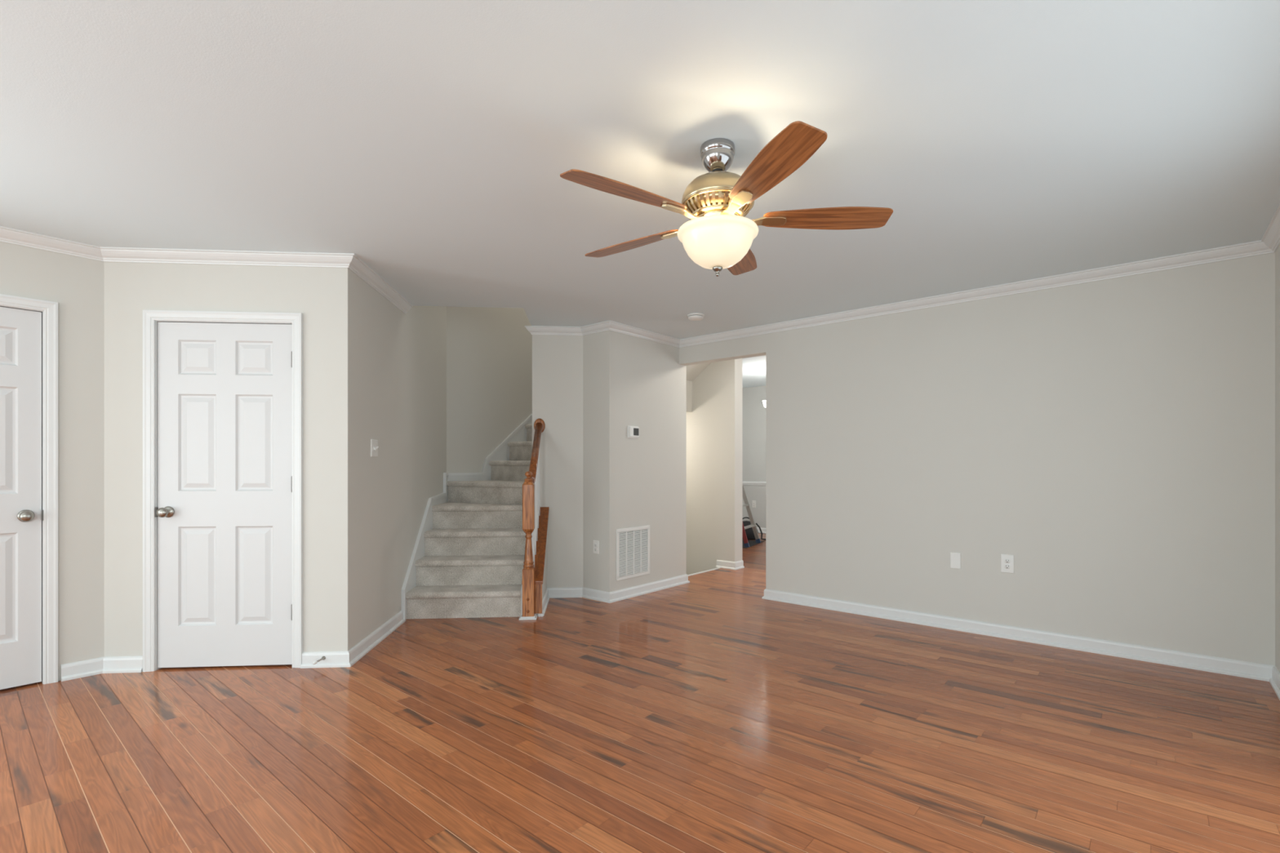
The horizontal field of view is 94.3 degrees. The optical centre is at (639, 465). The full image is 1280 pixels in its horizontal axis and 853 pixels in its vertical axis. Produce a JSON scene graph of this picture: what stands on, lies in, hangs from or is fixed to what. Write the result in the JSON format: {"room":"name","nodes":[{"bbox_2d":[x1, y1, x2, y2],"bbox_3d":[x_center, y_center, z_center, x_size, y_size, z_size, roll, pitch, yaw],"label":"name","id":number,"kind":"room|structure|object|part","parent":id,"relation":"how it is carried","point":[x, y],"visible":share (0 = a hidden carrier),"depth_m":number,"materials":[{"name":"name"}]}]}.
{"room":"empty living room","nodes":[
{"label":"empty living room","id":0,"kind":"room"},
{"bbox_2d":[0,241,104,680],"bbox_3d":[-5.114,-0.022,1.173,0.100,2.445,6.141,0,0,41],"label":"wall","id":1,"kind":"structure","parent":0,"point":[77,283],"depth_m":3.35,"materials":[{"name":"paint"}]},
{"bbox_2d":[0,293,57,689],"bbox_3d":[-3.538,0.149,2.977,0.162,2.102,0.886,0,0,41],"label":"door","id":2,"kind":"structure","parent":1,"relation":"in","point":[28,326],"depth_m":3.22,"materials":[{"name":"white paint"}]},
{"bbox_3d":[-3.296,0.275,3.190,0.069,0.067,0.067,0,0,40],"label":"knob","id":3,"kind":"part","parent":2,"relation":"part of","materials":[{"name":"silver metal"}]},
{"bbox_2d":[104,262,347,657],"bbox_3d":[-2.453,-0.022,3.546,1.406,2.445,0.100,0,0,-5],"label":"wall","id":4,"kind":"structure","parent":0,"point":[320,294],"depth_m":3.50,"materials":[{"name":"paint"}]},
{"bbox_2d":[61,655,142,681],"bbox_3d":[-3.068,1.156,3.407,0.369,0.088,0.100,0,0,-25],"label":"baseboard","id":5,"kind":"structure","parent":4,"relation":"attached to","point":[109,664],"depth_m":3.42,"materials":[{"name":"paint"}]},
{"bbox_2d":[0,226,413,314],"bbox_3d":[-4.352,-1.212,1.647,7.851,0.066,0.934,0,0,-43],"label":"trim","id":6,"kind":"structure","parent":4,"relation":"attached to","point":[8,235],"depth_m":3.46,"materials":[{"name":"paint"}]},
{"bbox_2d":[142,310,302,671],"bbox_3d":[-2.448,0.149,3.520,0.886,2.102,0.162,0,0,-5],"label":"door","id":7,"kind":"structure","parent":4,"relation":"in","point":[223,391],"depth_m":3.51,"materials":[{"name":"white paint"}]},
{"bbox_3d":[-2.830,0.275,3.474,0.015,0.058,0.022,0,0,-5],"label":"strike plate","id":8,"kind":"part","parent":7,"relation":"part of","materials":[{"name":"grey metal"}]},
{"bbox_3d":[-2.762,0.275,3.448,0.067,0.067,0.069,0,0,-5],"label":"knob","id":9,"kind":"part","parent":7,"relation":"part of","materials":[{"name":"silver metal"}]},
{"bbox_2d":[347,268,446,650],"bbox_3d":[-1.893,-1.300,4.762,0.100,5.000,2.438,0,0,-5],"label":"wall","id":10,"kind":"structure","parent":0,"point":[397,360],"depth_m":4.23,"materials":[{"name":"paint"}]},
{"bbox_2d":[300,610,405,668],"bbox_3d":[-1.903,1.156,4.034,0.285,0.088,1.039,0,0,-5],"label":"baseboard","id":11,"kind":"structure","parent":10,"relation":"attached to","point":[333,659],"depth_m":3.59,"materials":[{"name":"paint"}]},
{"bbox_2d":[312,656,325,664],"bbox_3d":[-1.889,1.148,3.493,0.022,0.027,0.084,0,0,17],"label":"door stop","id":12,"kind":"object","parent":11,"relation":"attached to","point":[323,658],"visible":1,"depth_m":3.49,"materials":[{"name":"grey metal"}]},
{"bbox_3d":[-1.888,1.146,3.502,0.022,0.024,0.068,0,0,22],"label":"rod","id":13,"kind":"part","parent":12,"relation":"part of","materials":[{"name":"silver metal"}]},
{"bbox_2d":[370,439,378,457],"bbox_3d":[-1.770,-0.113,3.975,0.022,0.116,0.116,0,0,-5],"label":"light switch","id":14,"kind":"object","parent":10,"relation":"attached to","point":[374,443],"visible":1,"depth_m":3.96,"materials":[{"name":"white plastic"}]},
{"bbox_2d":[401,472,448,619],"bbox_3d":[-1.873,0.637,5.242,0.014,1.125,1.402,0,0,-5],"label":"trim","id":15,"kind":"structure","parent":10,"relation":"attached to","point":[428,524],"depth_m":5.05,"materials":[{"name":"paint"}]},
{"bbox_2d":[446,306,532,472],"bbox_3d":[-1.078,-1.300,7.022,0.100,5.000,2.841,0,0,41],"label":"wall","id":16,"kind":"structure","parent":0,"point":[489,350],"depth_m":6.27,"materials":[{"name":"paint"}]},
{"bbox_2d":[447,413,532,481],"bbox_3d":[-1.218,-0.430,6.769,0.014,2.160,2.188,0,0,41],"label":"trim","id":17,"kind":"structure","parent":16,"relation":"attached to","point":[503,453],"depth_m":6.40,"materials":[{"name":"paint"}]},
{"bbox_2d":[536,540,546,614],"bbox_3d":[-0.882,0.803,5.046,0.133,0.794,0.664,0,0,-5],"label":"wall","id":18,"kind":"structure","parent":0,"point":[544,580],"depth_m":5.13,"materials":[{"name":"paint"}]},
{"bbox_2d":[520,584,522,615],"bbox_3d":[-0.955,0.807,5.023,0.016,0.785,0.695,0,0,-5],"label":"trim","id":19,"kind":"structure","parent":18,"relation":"attached to","point":[522,584],"depth_m":4.68,"materials":[{"name":"paint"}]},
{"bbox_2d":[532,330,686,591],"bbox_3d":[-0.324,-1.300,5.775,0.845,5.000,1.462,0,0,41],"label":"wall pillar","id":20,"kind":"structure","parent":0,"point":[596,481],"depth_m":5.39,"materials":[{"name":"paint"}]},
{"bbox_2d":[593,540,599,554],"bbox_3d":[-0.394,0.732,5.295,0.070,0.118,0.008,0,0,41],"label":"wall outlet","id":21,"kind":"object","parent":20,"relation":"attached to","point":[596,543],"visible":1,"depth_m":5.29,"materials":[{"name":"white plastic"}]},
{"bbox_2d":[542,573,689,616],"bbox_3d":[-0.319,1.156,5.541,0.585,0.088,1.864,0,0,41],"label":"baseboard","id":22,"kind":"structure","parent":20,"relation":"attached to","point":[576,592],"depth_m":5.38,"materials":[{"name":"paint"}]},
{"bbox_2d":[616,524,650,581],"bbox_3d":[-0.058,0.796,5.430,0.011,0.457,0.464,0,0,41],"label":"return air grille","id":23,"kind":"object","parent":20,"relation":"attached to","point":[633,544],"visible":1,"depth_m":5.42,"materials":[{"name":"white plastic"}]},
{"bbox_2d":[627,425,639,438],"bbox_3d":[-0.054,-0.302,5.419,0.028,0.112,0.150,0,0,41],"label":"thermostat","id":24,"kind":"object","parent":20,"relation":"attached to","point":[633,431],"visible":1,"depth_m":5.39,"materials":[{"name":"white plastic"}]},
{"bbox_2d":[0,0,1279,339],"bbox_3d":[-1.774,-1.395,1.049,5.380,0.300,10.532,0,0,41],"label":"ceiling","id":25,"kind":"structure","parent":0,"point":[429,143],"depth_m":2.26,"materials":[{"name":"white paint"}]},
{"bbox_2d":[687,312,704,320],"bbox_3d":[0.462,-1.224,4.924,0.142,0.040,0.142,0,0,41],"label":"smoke detector","id":26,"kind":"object","parent":25,"relation":"attached to","point":[695,316],"visible":1,"depth_m":4.88,"materials":[{"name":"white plastic"}]},
{"bbox_3d":[0.462,-1.239,4.924,0.142,0.012,0.142,0,0,40],"label":"plate","id":27,"kind":"part","parent":26,"relation":"part of","materials":[{"name":"white plastic"}]},
{"bbox_2d":[560,120,893,276],"bbox_3d":[0.266,-0.992,2.346,1.246,0.504,1.286,0,0,41],"label":"ceiling fan","id":28,"kind":"object","parent":25,"relation":"hanging from","point":[718,235],"visible":1,"depth_m":2.22,"materials":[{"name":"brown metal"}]},
{"bbox_3d":[-0.043,-0.960,2.087,0.490,0.006,0.141,0,12,-34],"label":"fan blade","id":29,"kind":"part","parent":28,"relation":"part of","materials":[{"name":"brown wood"}]},
{"bbox_3d":[-0.030,-0.960,2.580,0.490,0.006,0.141,0,12,38],"label":"fan blade","id":30,"kind":"part","parent":28,"relation":"part of","materials":[{"name":"brown wood"}]},
{"bbox_2d":[681,187,754,219],"bbox_3d":[0.304,-0.992,2.325,0.284,0.060,0.284,0,0,40],"label":"motor housing","id":31,"kind":"object","parent":28,"relation":"attached to","point":[700,202],"depth_m":2.23,"materials":[{"name":"gold metal"}]},
{"bbox_3d":[0.304,-0.848,2.325,0.316,0.147,0.316,0,0,40],"label":"lamp shade","id":32,"kind":"part","parent":28,"relation":"part of","materials":[{"name":"white glass"}]},
{"bbox_3d":[0.444,-0.960,2.721,0.141,0.006,0.490,-13,-4,19],"label":"fan blade","id":33,"kind":"part","parent":28,"relation":"part of","materials":[{"name":"brown wood"}]},
{"bbox_3d":[0.423,-0.960,1.922,0.141,0.006,0.490,12,-4,-16],"label":"fan blade","id":34,"kind":"part","parent":28,"relation":"part of","materials":[{"name":"brown wood"}]},
{"bbox_3d":[0.724,-0.960,2.314,0.490,0.006,0.141,0,-12,2],"label":"fan blade","id":35,"kind":"part","parent":28,"relation":"part of","materials":[{"name":"brown wood"}]},
{"bbox_2d":[0,533,1279,852],"bbox_3d":[-0.683,1.215,3.081,6.360,0.030,15.042,0,0,41],"label":"floor","id":36,"kind":"structure","parent":0,"point":[706,713],"depth_m":2.54,"materials":[{"name":"brown wood"}]},
{"bbox_2d":[405,423,532,618],"bbox_3d":[-0.932,-0.045,5.905,1.596,2.490,3.150,0,0,41],"label":"staircase","id":37,"kind":"structure","parent":36,"relation":"on","point":[472,564],"depth_m":5.13,"materials":[{"name":"carpet"}]},
{"bbox_2d":[519,418,549,620],"bbox_3d":[-0.880,0.389,4.988,0.177,1.622,0.780,0,0,-4],"label":"stair railing","id":38,"kind":"object","parent":36,"relation":"on","point":[535,517],"visible":1,"depth_m":4.71,"materials":[{"name":"brown wood"}]},
{"bbox_3d":[-0.875,0.613,4.662,0.089,1.131,0.089,0,0,-5],"label":"newel post","id":39,"kind":"part","parent":38,"relation":"part of","materials":[{"name":"brown wood"}]},
{"bbox_3d":[-0.886,-0.113,5.035,0.060,0.547,0.653,0,0,-5],"label":"handrail","id":40,"kind":"part","parent":38,"relation":"part of","materials":[{"name":"brown wood"}]},
{"bbox_2d":[742,482,760,546],"bbox_3d":[1.288,0.517,9.113,0.990,1.384,0.583,0,0,28],"label":"step ladder","id":41,"kind":"object","parent":36,"relation":"on","point":[753,525],"visible":0.34,"depth_m":9.14,"materials":[{"name":"silver metal"}]},
{"bbox_3d":[1.400,0.510,8.778,0.457,1.337,0.030,0,0,38],"label":"ladder rail","id":42,"kind":"part","parent":41,"relation":"part of","materials":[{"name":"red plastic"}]},
{"bbox_2d":[742,539,764,548],"bbox_3d":[1.580,1.198,9.023,0.370,0.004,0.871,0,0,28],"label":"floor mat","id":43,"kind":"object","parent":36,"relation":"on","point":[752,543],"visible":0.43,"depth_m":9.08,"materials":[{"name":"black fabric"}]},
{"bbox_2d":[742,516,765,540],"bbox_3d":[1.809,1.020,9.616,0.554,0.359,0.261,0,0,2],"label":"tool bag","id":44,"kind":"object","parent":36,"relation":"on","point":[749,532],"visible":0.39,"depth_m":9.50,"materials":[{"name":"black fabric"}]},
{"bbox_2d":[686,380,692,412],"bbox_3d":[-0.114,-0.941,7.200,1.135,0.598,0.978,0,0,41],"label":"wall","id":45,"kind":"structure","parent":0,"point":[689,384],"depth_m":7.16,"materials":[{"name":"paint"}]},
{"bbox_2d":[686,362,711,381],"bbox_3d":[0.438,-1.129,6.729,0.315,0.229,0.978,0,0,41],"label":"ceiling","id":46,"kind":"structure","parent":0,"point":[693,371],"depth_m":7.02,"materials":[{"name":"paint"}]},
{"bbox_2d":[686,358,742,574],"bbox_3d":[0.383,0.700,7.531,2.000,4.200,0.170,0,0,41],"label":"wall","id":47,"kind":"structure","parent":0,"point":[714,423],"depth_m":7.00,"materials":[{"name":"paint"}]},
{"bbox_2d":[688,567,720,576],"bbox_3d":[0.631,1.212,6.564,0.035,0.036,0.978,0,0,41],"label":"trim","id":48,"kind":"structure","parent":47,"relation":"attached to","point":[717,567],"depth_m":6.65,"materials":[{"name":"paint"}]},
{"bbox_2d":[715,527,765,569],"bbox_3d":[2.637,1.156,7.784,5.100,0.088,3.536,0,0,41],"label":"baseboard","id":49,"kind":"structure","parent":47,"relation":"attached to","point":[738,565],"depth_m":6.88,"materials":[{"name":"paint"}]},
{"bbox_2d":[742,386,765,528],"bbox_3d":[3.856,-0.100,9.134,5.200,2.600,0.100,0,0,41],"label":"wall","id":50,"kind":"structure","parent":0,"point":[753,411],"depth_m":10.62,"materials":[{"name":"paint"}]},
{"bbox_2d":[742,481,765,485],"bbox_3d":[2.701,0.328,7.859,5.100,0.065,3.340,0,0,41],"label":"trim","id":51,"kind":"structure","parent":50,"relation":"attached to","point":[757,483],"depth_m":10.58,"materials":[{"name":"paint"}]},
{"bbox_2d":[752,500,755,507],"bbox_3d":[2.038,0.700,10.616,0.070,0.125,0.008,0,0,41],"label":"wall outlet","id":52,"kind":"object","parent":50,"relation":"attached to","point":[753,501],"visible":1,"depth_m":10.61,"materials":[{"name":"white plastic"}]},
{"bbox_2d":[742,355,765,387],"bbox_3d":[2.733,-1.475,7.897,5.300,0.150,3.440,0,0,41],"label":"ceiling","id":53,"kind":"structure","parent":0,"point":[753,369],"depth_m":8.91,"materials":[{"name":"white paint"}]},
{"bbox_2d":[679,252,1275,665],"bbox_3d":[1.997,-0.022,4.674,4.115,2.445,0.122,0,0,41],"label":"wall","id":54,"kind":"structure","parent":0,"point":[1114,438],"depth_m":3.97,"materials":[{"name":"paint"}]},
{"bbox_2d":[524,204,1279,347],"bbox_3d":[-1.774,-1.212,1.048,5.140,0.066,10.290,0,0,41],"label":"trim","id":55,"kind":"structure","parent":54,"relation":"attached to","point":[1269,242],"depth_m":4.22,"materials":[{"name":"paint"}]},
{"bbox_2d":[950,551,960,568],"bbox_3d":[2.300,0.697,4.330,0.070,0.116,0.007,0,0,41],"label":"blank wall plate","id":56,"kind":"object","parent":54,"relation":"attached to","point":[955,557],"visible":1,"depth_m":4.33,"materials":[{"name":"white plastic"}]},
{"bbox_2d":[1000,554,1013,573],"bbox_3d":[2.548,0.685,4.118,0.080,0.127,0.008,0,0,41],"label":"wall outlet","id":57,"kind":"object","parent":54,"relation":"attached to","point":[1006,561],"visible":1,"depth_m":4.12,"materials":[{"name":"white plastic"}]},
{"bbox_2d":[1004,564,1009,568],"bbox_3d":[2.546,0.705,4.116,0.034,0.027,0.003,0,0,41],"label":"receptacle","id":58,"kind":"object","parent":57,"relation":"attached to","point":[1006,566],"depth_m":4.12,"materials":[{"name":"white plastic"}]},
{"bbox_2d":[1004,559,1009,563],"bbox_3d":[2.546,0.665,4.116,0.034,0.027,0.003,0,0,41],"label":"receptacle","id":59,"kind":"object","parent":57,"relation":"attached to","point":[1006,561],"depth_m":4.12,"materials":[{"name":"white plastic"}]},
{"bbox_2d":[761,588,1279,700],"bbox_3d":[1.915,1.156,3.850,3.169,0.088,1.482,0,0,41],"label":"baseboard","id":60,"kind":"structure","parent":54,"relation":"attached to","point":[1268,673],"depth_m":3.93,"materials":[{"name":"paint"}]},
{"bbox_2d":[1275,244,1279,672],"bbox_3d":[0.226,-0.022,-0.660,0.120,2.445,10.530,0,0,41],"label":"wall","id":61,"kind":"structure","parent":0,"point":[1277,251],"depth_m":3.22,"materials":[{"name":"paint"}]}
]}

